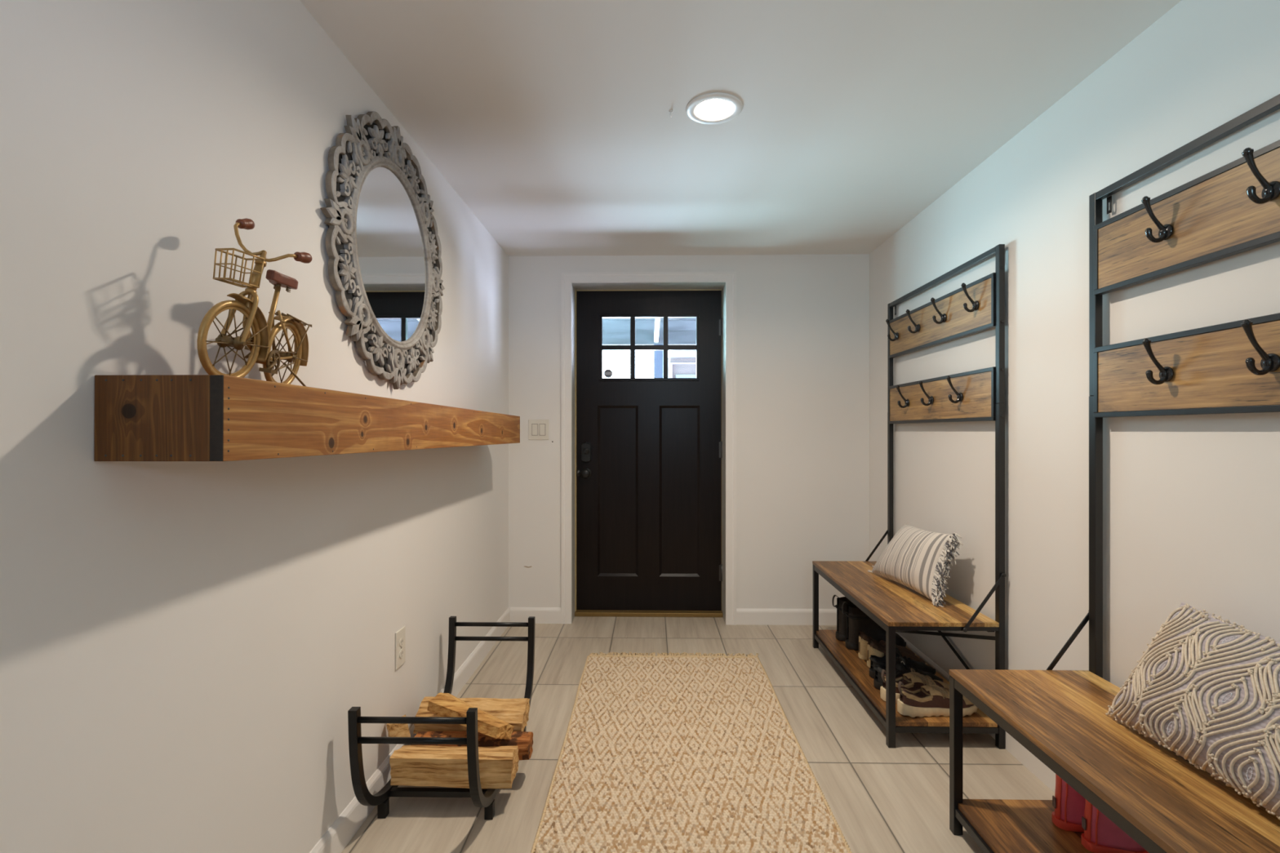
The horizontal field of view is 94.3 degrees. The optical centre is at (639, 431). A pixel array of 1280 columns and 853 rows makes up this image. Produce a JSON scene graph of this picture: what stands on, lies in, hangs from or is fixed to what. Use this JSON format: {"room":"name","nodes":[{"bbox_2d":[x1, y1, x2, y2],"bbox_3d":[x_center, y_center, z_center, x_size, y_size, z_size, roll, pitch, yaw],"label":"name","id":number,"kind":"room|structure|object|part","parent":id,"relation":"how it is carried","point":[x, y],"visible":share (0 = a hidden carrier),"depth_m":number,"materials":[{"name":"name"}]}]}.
{"room":"entryway","nodes":[
{"label":"entryway","id":0,"kind":"room"},
{"bbox_2d":[0,0,508,852],"bbox_3d":[-0.892,-0.010,1.207,0.100,2.340,5.180,0,0,1],"label":"wall","id":1,"kind":"structure","parent":0,"point":[187,648],"depth_m":1.13,"materials":[{"name":"paint"}]},
{"bbox_2d":[93,374,519,461],"bbox_3d":[-0.725,-0.014,1.953,0.204,0.134,2.071,0,0,1],"label":"floating shelf","id":2,"kind":"object","parent":1,"relation":"attached to","point":[138,417],"visible":1,"depth_m":1.00,"materials":[{"name":"brown wood"}]},
{"bbox_2d":[196,217,311,386],"bbox_3d":[-0.722,-0.248,1.185,0.142,0.324,0.354,0,0,-13],"label":"ornament","id":3,"kind":"object","parent":2,"relation":"on","point":[260,343],"visible":0.97,"depth_m":1.12,"materials":[{"name":"gold metal"}]},
{"bbox_2d":[213,248,265,288],"bbox_3d":[-0.727,-0.295,1.077,0.064,0.067,0.056,0,0,28],"label":"basket","id":4,"kind":"object","parent":3,"relation":"on","point":[255,279],"depth_m":1.08,"materials":[{"name":"gold metal"}]},
{"bbox_3d":[-0.751,-0.218,1.186,0.052,0.173,0.172,0,0,-11],"label":"frame","id":5,"kind":"part","parent":3,"relation":"part of","materials":[{"name":"gold metal"}]},
{"bbox_3d":[-0.735,-0.144,1.229,0.009,0.053,0.086,0,0,-4],"label":"chain","id":6,"kind":"part","parent":3,"relation":"part of","materials":[{"name":"gold metal"}]},
{"bbox_2d":[320,111,444,389],"bbox_3d":[-0.809,-0.577,1.974,0.022,0.876,0.876,0,0,1],"label":"mirror","id":7,"kind":"object","parent":1,"relation":"attached to","point":[384,249],"visible":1,"depth_m":1.88,"materials":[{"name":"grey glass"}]},
{"bbox_2d":[343,217,347,228],"bbox_3d":[-0.818,-0.577,1.637,0.012,0.027,0.027,0,0,1],"label":"flower","id":8,"kind":"object","parent":7,"relation":"on","point":[345,219],"depth_m":1.64,"materials":[{"name":"grey wood"}]},
{"bbox_3d":[-0.817,-0.435,1.654,0.017,0.198,0.142,0,0,1],"label":"carved panel","id":9,"kind":"part","parent":7,"relation":"part of","materials":[{"name":"grey wood"}]},
{"bbox_3d":[-0.817,-0.719,1.654,0.017,0.198,0.142,0,0,1],"label":"carved panel","id":10,"kind":"part","parent":7,"relation":"part of","materials":[{"name":"grey wood"}]},
{"bbox_2d":[361,309,365,319],"bbox_3d":[-0.816,-0.339,1.736,0.012,0.038,0.038,0,0,1],"label":"flower","id":11,"kind":"object","parent":7,"relation":"on","point":[363,311],"depth_m":1.74,"materials":[{"name":"grey wood"}]},
{"bbox_3d":[-0.814,-0.897,1.832,0.017,0.142,0.198,0,0,1],"label":"carved panel","id":12,"kind":"part","parent":7,"relation":"part of","materials":[{"name":"grey wood"}]},
{"bbox_3d":[-0.814,-0.257,1.832,0.017,0.142,0.198,0,0,1],"label":"carved panel","id":13,"kind":"part","parent":7,"relation":"part of","materials":[{"name":"grey wood"}]},
{"bbox_3d":[-0.809,-0.577,1.974,0.020,0.614,0.614,0,0,1],"label":"moulding","id":14,"kind":"part","parent":7,"relation":"part of","materials":[{"name":"grey wood"}]},
{"bbox_2d":[356,166,426,341],"bbox_3d":[-0.814,-0.577,1.974,0.004,0.562,0.562,0,0,1],"label":"mirror glass","id":15,"kind":"object","parent":7,"relation":"attached to","point":[392,211],"depth_m":1.94,"materials":[{"name":"clear"}]},
{"bbox_3d":[-0.808,-0.257,2.116,0.017,0.142,0.198,0,0,1],"label":"carved panel","id":16,"kind":"part","parent":7,"relation":"part of","materials":[{"name":"grey wood"}]},
{"bbox_3d":[-0.808,-0.897,2.116,0.017,0.142,0.198,0,0,1],"label":"carved panel","id":17,"kind":"part","parent":7,"relation":"part of","materials":[{"name":"grey wood"}]},
{"bbox_3d":[-0.805,-0.435,2.294,0.017,0.198,0.142,0,0,1],"label":"carved panel","id":18,"kind":"part","parent":7,"relation":"part of","materials":[{"name":"grey wood"}]},
{"bbox_3d":[-0.805,-0.719,2.294,0.017,0.198,0.142,0,0,1],"label":"carved panel","id":19,"kind":"part","parent":7,"relation":"part of","materials":[{"name":"grey wood"}]},
{"bbox_2d":[395,626,405,670],"bbox_3d":[-0.821,0.744,2.039,0.008,0.127,0.074,0,0,1],"label":"wall outlet","id":20,"kind":"object","parent":1,"relation":"attached to","point":[400,636],"visible":1,"depth_m":2.03,"materials":[{"name":"beige plastic"}]},
{"bbox_2d":[399,637,404,646],"bbox_3d":[-0.819,0.724,2.039,0.003,0.029,0.033,0,0,1],"label":"socket","id":21,"kind":"object","parent":20,"relation":"attached to","point":[401,639],"depth_m":2.04,"materials":[{"name":"beige plastic"}]},
{"bbox_2d":[399,648,404,657],"bbox_3d":[-0.819,0.764,2.039,0.003,0.029,0.033,0,0,1],"label":"socket","id":22,"kind":"object","parent":20,"relation":"attached to","point":[401,651],"depth_m":2.04,"materials":[{"name":"beige plastic"}]},
{"bbox_2d":[309,607,510,852],"bbox_3d":[-0.837,1.113,1.156,0.012,0.094,4.880,0,0,1],"label":"baseboard","id":23,"kind":"structure","parent":1,"relation":"attached to","point":[335,840],"depth_m":1.83,"materials":[{"name":"paint"}]},
{"bbox_2d":[508,253,869,608],"bbox_3d":[0.290,0.050,3.685,2.169,2.220,0.220,0,0,1],"label":"wall","id":24,"kind":"structure","parent":0,"point":[802,321],"depth_m":3.57,"materials":[{"name":"paint"}]},
{"bbox_2d":[528,419,548,439],"bbox_3d":[-0.613,-0.009,3.587,0.123,0.123,0.009,0,0,1],"label":"light switch","id":25,"kind":"object","parent":24,"relation":"attached to","point":[538,429],"visible":1,"depth_m":3.59,"materials":[{"name":"beige plastic"}]},
{"bbox_2d":[560,271,736,625],"bbox_3d":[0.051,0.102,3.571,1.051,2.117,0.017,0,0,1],"label":"trim","id":26,"kind":"structure","parent":24,"relation":"attached to","point":[729,277],"depth_m":3.56,"materials":[{"name":"paint"}]},
{"bbox_2d":[574,288,723,617],"bbox_3d":[0.054,0.133,3.756,0.947,2.055,0.128,0,0,1],"label":"door","id":27,"kind":"structure","parent":24,"relation":"in","point":[648,451],"depth_m":3.76,"materials":[{"name":"black wood"}]},
{"bbox_3d":[-0.396,0.266,3.761,0.047,0.047,0.012,0,0,1],"label":"latch plate","id":28,"kind":"part","parent":27,"relation":"part of","materials":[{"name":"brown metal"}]},
{"bbox_3d":[-0.341,0.266,3.733,0.068,0.068,0.068,0,0,1],"label":"knob","id":29,"kind":"part","parent":27,"relation":"part of","materials":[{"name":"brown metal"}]},
{"bbox_3d":[-0.140,0.379,3.783,0.258,1.082,0.037,0,0,1],"label":"panel","id":30,"kind":"part","parent":27,"relation":"part of","materials":[{"name":"black wood"}]},
{"bbox_2d":[599,314,699,381],"bbox_3d":[0.058,-0.529,3.771,0.632,0.422,0.038,0,0,1],"label":"window grille","id":31,"kind":"object","parent":27,"relation":"attached to","point":[607,373],"depth_m":3.76,"materials":[{"name":"black wood"}]},
{"bbox_3d":[0.251,0.379,3.775,0.257,1.082,0.037,0,0,1],"label":"panel","id":32,"kind":"part","parent":27,"relation":"part of","materials":[{"name":"black wood"}]},
{"bbox_2d":[510,607,836,625],"bbox_3d":[0.288,1.113,3.569,2.145,0.094,0.012,0,0,1],"label":"baseboard","id":33,"kind":"structure","parent":24,"relation":"attached to","point":[517,615],"depth_m":3.56,"materials":[{"name":"paint"}]},
{"bbox_2d":[341,616,1054,852],"bbox_3d":[0.243,1.185,1.226,2.369,0.050,5.260,0,0,1],"label":"floor","id":34,"kind":"structure","parent":0,"point":[882,798],"depth_m":2.15,"materials":[{"name":"beige tile"}]},
{"bbox_2d":[347,616,534,819],"bbox_3d":[-0.609,0.957,2.012,0.347,0.405,0.824,0,0,1],"label":"rack","id":35,"kind":"object","parent":34,"relation":"on","point":[480,797],"visible":0.73,"depth_m":1.65,"materials":[{"name":"black metal"}]},
{"bbox_2d":[386,714,410,737],"bbox_3d":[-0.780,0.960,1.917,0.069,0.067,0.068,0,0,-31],"label":"log","id":36,"kind":"object","parent":35,"relation":"in","point":[394,730],"visible":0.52,"depth_m":1.90,"materials":[{"name":"brown wood"}]},
{"bbox_3d":[-0.616,0.785,1.612,0.322,0.017,0.017,0,0,1],"label":"rail","id":37,"kind":"part","parent":35,"relation":"part of","materials":[{"name":"black metal"}]},
{"bbox_3d":[-0.616,0.842,1.615,0.322,0.017,0.017,0,0,1],"label":"rail","id":38,"kind":"part","parent":35,"relation":"part of","materials":[{"name":"black metal"}]},
{"bbox_2d":[389,745,519,789],"bbox_3d":[-0.572,1.036,1.850,0.376,0.102,0.116,0,0,1],"label":"log","id":39,"kind":"object","parent":35,"relation":"on","point":[411,765],"visible":0.94,"depth_m":1.80,"materials":[{"name":"brown wood"}]},
{"bbox_2d":[413,696,529,733],"bbox_3d":[-0.595,1.009,2.115,0.384,0.098,0.152,0,0,1],"label":"log","id":40,"kind":"object","parent":35,"relation":"on","point":[515,712],"visible":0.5,"depth_m":2.09,"materials":[{"name":"brown wood"}]},
{"bbox_2d":[410,731,533,760],"bbox_3d":[-0.553,1.043,1.964,0.387,0.082,0.103,0,0,1],"label":"log","id":41,"kind":"object","parent":35,"relation":"on","point":[523,740],"visible":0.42,"depth_m":1.94,"materials":[{"name":"brown wood"}]},
{"bbox_2d":[426,692,514,739],"bbox_3d":[-0.566,0.954,1.982,0.312,0.096,0.096,0,0,29],"label":"log","id":42,"kind":"object","parent":41,"relation":"on","point":[443,704],"visible":0.83,"depth_m":1.96,"materials":[{"name":"brown wood"}]},
{"bbox_3d":[-0.601,0.842,2.409,0.322,0.017,0.017,0,0,1],"label":"rail","id":43,"kind":"part","parent":35,"relation":"part of","materials":[{"name":"black metal"}]},
{"bbox_3d":[-0.601,0.785,2.412,0.322,0.017,0.017,0,0,1],"label":"rail","id":44,"kind":"part","parent":35,"relation":"part of","materials":[{"name":"black metal"}]},
{"bbox_2d":[530,652,852,852],"bbox_3d":[0.148,1.147,2.010,0.888,0.027,2.132,0,0,1],"label":"runner rug","id":45,"kind":"object","parent":34,"relation":"on","point":[684,753],"visible":1,"depth_m":2.02,"materials":[{"name":"fabric"}]},
{"bbox_2d":[812,244,1006,749],"bbox_3d":[1.132,0.238,2.681,0.426,1.843,1.044,0,0,1],"label":"hall tree","id":46,"kind":"object","parent":34,"relation":"on","point":[979,305],"visible":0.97,"depth_m":2.41,"materials":[{"name":"brown wood"}]},
{"bbox_3d":[0.942,0.938,3.184,0.026,0.444,0.026,0,0,1],"label":"leg","id":47,"kind":"part","parent":46,"relation":"part of","materials":[{"name":"black metal"}]},
{"bbox_2d":[831,595,853,641],"bbox_3d":[1.146,0.953,3.050,0.317,0.226,0.120,0,0,1],"label":"boot","id":48,"kind":"object","parent":46,"relation":"on","point":[841,633],"visible":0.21,"depth_m":3.02,"materials":[{"name":"rubber"}]},
{"bbox_2d":[858,635,867,657],"bbox_3d":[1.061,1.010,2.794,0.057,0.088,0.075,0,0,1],"label":"shoe","id":49,"kind":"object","parent":46,"relation":"on","point":[863,643],"depth_m":2.77,"materials":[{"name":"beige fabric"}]},
{"bbox_2d":[841,601,906,650],"bbox_3d":[1.153,0.953,2.928,0.317,0.226,0.120,0,0,1],"label":"boot","id":50,"kind":"object","parent":46,"relation":"on","point":[857,620],"visible":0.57,"depth_m":2.89,"materials":[{"name":"rubber"}]},
{"bbox_2d":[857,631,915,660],"bbox_3d":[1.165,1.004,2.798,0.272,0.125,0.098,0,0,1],"label":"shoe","id":51,"kind":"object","parent":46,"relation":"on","point":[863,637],"visible":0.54,"depth_m":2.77,"materials":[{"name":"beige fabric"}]},
{"bbox_3d":[1.340,0.238,3.177,0.022,1.843,0.026,0,0,1],"label":"post","id":52,"kind":"part","parent":46,"relation":"part of","materials":[{"name":"black metal"}]},
{"bbox_3d":[0.923,0.938,2.186,0.026,0.444,0.026,0,0,1],"label":"leg","id":53,"kind":"part","parent":46,"relation":"part of","materials":[{"name":"black metal"}]},
{"bbox_2d":[866,638,926,667],"bbox_3d":[1.166,1.004,2.697,0.271,0.125,0.098,0,0,1],"label":"shoe","id":54,"kind":"object","parent":46,"relation":"on","point":[873,648],"visible":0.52,"depth_m":2.67,"materials":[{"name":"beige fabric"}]},
{"bbox_2d":[866,644,884,663],"bbox_3d":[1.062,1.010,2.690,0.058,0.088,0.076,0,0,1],"label":"shoe","id":55,"kind":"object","parent":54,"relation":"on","point":[873,651],"depth_m":2.66,"materials":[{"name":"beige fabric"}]},
{"bbox_2d":[869,647,935,678],"bbox_3d":[1.146,1.004,2.590,0.297,0.124,0.100,0,0,-3],"label":"sneaker","id":56,"kind":"object","parent":46,"relation":"on","point":[874,660],"visible":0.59,"depth_m":2.56,"materials":[{"name":"rubber"}]},
{"bbox_3d":[1.121,1.095,2.682,0.397,0.022,1.019,0,0,1],"label":"shelf frame","id":57,"kind":"part","parent":46,"relation":"part of","materials":[{"name":"black metal"}]},
{"bbox_3d":[1.120,0.729,2.682,0.399,0.027,1.023,0,0,1],"label":"bench frame","id":58,"kind":"part","parent":46,"relation":"part of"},
{"bbox_2d":[816,630,997,727],"bbox_3d":[1.125,1.075,2.681,0.386,0.016,1.013,0,0,1],"label":"shoe shelf","id":59,"kind":"object","parent":46,"relation":"attached to","point":[855,669],"depth_m":2.46,"materials":[{"name":"brown wood"}]},
{"bbox_2d":[873,656,943,689],"bbox_3d":[1.124,1.004,2.483,0.297,0.124,0.100,0,0,-3],"label":"sneaker","id":60,"kind":"object","parent":46,"relation":"on","point":[903,668],"visible":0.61,"depth_m":2.46,"materials":[{"name":"rubber"}]},
{"bbox_2d":[880,668,949,703],"bbox_3d":[1.117,1.007,2.374,0.316,0.119,0.107,0,0,-6],"label":"sneaker","id":61,"kind":"object","parent":46,"relation":"on","point":[913,680],"visible":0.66,"depth_m":2.35,"materials":[{"name":"beige fabric"}]},
{"bbox_2d":[867,523,963,607],"bbox_3d":[1.213,0.554,2.654,0.151,0.289,0.601,0,0,-6],"label":"striped pillow","id":62,"kind":"object","parent":46,"relation":"on","point":[917,559],"visible":1,"depth_m":2.50,"materials":[{"name":"fabric"}]},
{"bbox_2d":[897,680,977,717],"bbox_3d":[1.135,1.007,2.261,0.316,0.119,0.107,0,0,-3],"label":"sneaker","id":63,"kind":"object","parent":46,"relation":"on","point":[932,700],"visible":0.84,"depth_m":2.22,"materials":[{"name":"brown fabric"}]},
{"bbox_3d":[1.325,-0.139,2.678,0.022,0.199,0.971,0,0,1],"label":"panel frame","id":64,"kind":"part","parent":46,"relation":"part of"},
{"bbox_3d":[1.325,-0.487,2.678,0.022,0.198,0.971,0,0,1],"label":"panel frame","id":65,"kind":"part","parent":46,"relation":"part of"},
{"bbox_3d":[1.331,-0.671,2.677,0.020,0.021,0.973,0,0,1],"label":"rail","id":66,"kind":"part","parent":46,"relation":"part of","materials":[{"name":"black metal"}]},
{"bbox_3d":[1.321,0.238,2.178,0.022,1.843,0.026,0,0,1],"label":"post","id":67,"kind":"part","parent":46,"relation":"part of","materials":[{"name":"black metal"}]},
{"bbox_2d":[949,93,1279,852],"bbox_3d":[1.103,0.238,1.214,0.426,1.843,1.044,0,0,1],"label":"hall tree","id":68,"kind":"object","parent":34,"relation":"on","point":[1166,804],"visible":0.97,"depth_m":1.40,"materials":[{"name":"brown wood"}]},
{"bbox_3d":[0.914,0.935,1.717,0.026,0.449,0.026,0,0,1],"label":"leg","id":69,"kind":"part","parent":68,"relation":"part of","materials":[{"name":"black metal"}]},
{"bbox_3d":[1.093,1.095,1.214,0.397,0.022,1.019,0,0,1],"label":"shelf frame","id":70,"kind":"part","parent":68,"relation":"part of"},
{"bbox_2d":[958,799,1093,852],"bbox_3d":[1.096,1.075,1.214,0.386,0.016,1.013,0,0,1],"label":"shoe shelf","id":71,"kind":"object","parent":68,"relation":"attached to","point":[998,825],"depth_m":1.60,"materials":[{"name":"brown wood"}]},
{"bbox_3d":[1.092,0.724,1.214,0.399,0.027,1.023,0,0,1],"label":"bench frame","id":72,"kind":"part","parent":68,"relation":"part of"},
{"bbox_2d":[1051,773,1085,832],"bbox_3d":[1.206,0.939,1.598,0.170,0.255,0.074,0,0,1],"label":"boot","id":73,"kind":"object","parent":68,"relation":"on","point":[1068,805],"visible":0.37,"depth_m":1.59,"materials":[{"name":"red rubber"}]},
{"bbox_3d":[1.312,0.238,1.709,0.022,1.843,0.026,0,0,1],"label":"post","id":74,"kind":"part","parent":68,"relation":"part of","materials":[{"name":"black metal"}]},
{"bbox_2d":[1080,799,1148,852],"bbox_3d":[1.222,0.939,1.510,0.170,0.255,0.074,0,0,1],"label":"boot","id":75,"kind":"object","parent":68,"relation":"on","point":[1100,835],"visible":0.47,"depth_m":1.50,"materials":[{"name":"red rubber"}]},
{"bbox_3d":[1.296,-0.139,1.210,0.022,0.199,0.971,0,0,1],"label":"panel frame","id":76,"kind":"part","parent":68,"relation":"part of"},
{"bbox_3d":[1.296,-0.487,1.210,0.022,0.198,0.971,0,0,1],"label":"panel frame","id":77,"kind":"part","parent":68,"relation":"part of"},
{"bbox_3d":[1.302,-0.671,1.210,0.020,0.021,0.973,0,0,1],"label":"rail","id":78,"kind":"part","parent":68,"relation":"part of","materials":[{"name":"black metal"}]},
{"bbox_2d":[1105,602,1279,819],"bbox_3d":[1.192,0.544,1.157,0.204,0.297,0.583,0,0,1],"label":"pillow","id":79,"kind":"object","parent":68,"relation":"on","point":[1206,688],"visible":1,"depth_m":1.18,"materials":[{"name":"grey fabric"}]},
{"bbox_2d":[299,0,1181,256],"bbox_3d":[0.241,-1.160,1.136,2.369,0.200,5.080,0,0,1],"label":"ceiling","id":80,"kind":"structure","parent":0,"point":[550,121],"depth_m":1.89,"materials":[{"name":"paint"}]},
{"bbox_2d":[685,92,742,124],"bbox_3d":[0.243,-1.109,1.951,0.187,0.111,0.187,0,0,1],"label":"recessed light","id":81,"kind":"object","parent":80,"relation":"in","point":[715,108],"visible":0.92,"depth_m":1.96,"materials":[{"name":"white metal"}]},
{"bbox_2d":[869,0,1279,688],"bbox_3d":[1.377,-0.010,1.164,0.100,2.340,5.180,0,0,1],"label":"wall","id":82,"kind":"structure","parent":0,"point":[1191,503],"depth_m":1.78,"materials":[{"name":"paint"}]},
{"bbox_2d":[895,631,1055,792],"bbox_3d":[1.320,1.113,1.115,0.012,0.094,4.880,0,0,1],"label":"baseboard","id":83,"kind":"structure","parent":82,"relation":"attached to","point":[1023,755],"depth_m":2.07,"materials":[{"name":"paint"}]},
{"label":"outside","id":84,"kind":"structure","parent":0,"visible":0},
{"bbox_2d":[667,350,696,377],"bbox_3d":[2.682,-0.205,9.450,4.800,3.310,3.000,0,0,1],"label":"shed","id":85,"kind":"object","parent":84,"point":[681,363],"visible":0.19,"depth_m":8.29,"materials":[{"name":"white"}]},
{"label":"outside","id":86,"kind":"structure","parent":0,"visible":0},
{"bbox_3d":[0.204,1.315,5.428,4.600,0.250,3.139,0,0,1],"label":"trim","id":87,"kind":"structure","parent":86,"visible":0},
{"bbox_2d":[653,344,662,377],"bbox_3d":[0.157,0.233,4.998,0.078,1.914,0.080,0,0,1],"label":"porch post","id":88,"kind":"object","parent":87,"relation":"on","point":[658,354],"visible":0.14,"depth_m":4.96,"materials":[{"name":"blue paint"}]},
{"bbox_2d":[602,317,696,345],"bbox_3d":[0.196,-0.855,4.997,4.600,0.261,0.140,0,0,1],"label":"beam","id":89,"kind":"structure","parent":88,"relation":"on","point":[681,331],"depth_m":4.95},
{"bbox_2d":[653,318,660,342],"bbox_3d":[0.134,-0.821,4.623,0.034,0.162,0.656,0,0,0],"label":"strut","id":90,"kind":"object","parent":89,"relation":"attached to","point":[657,320],"visible":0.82,"depth_m":4.66,"materials":[{"name":"paint"}]}
]}

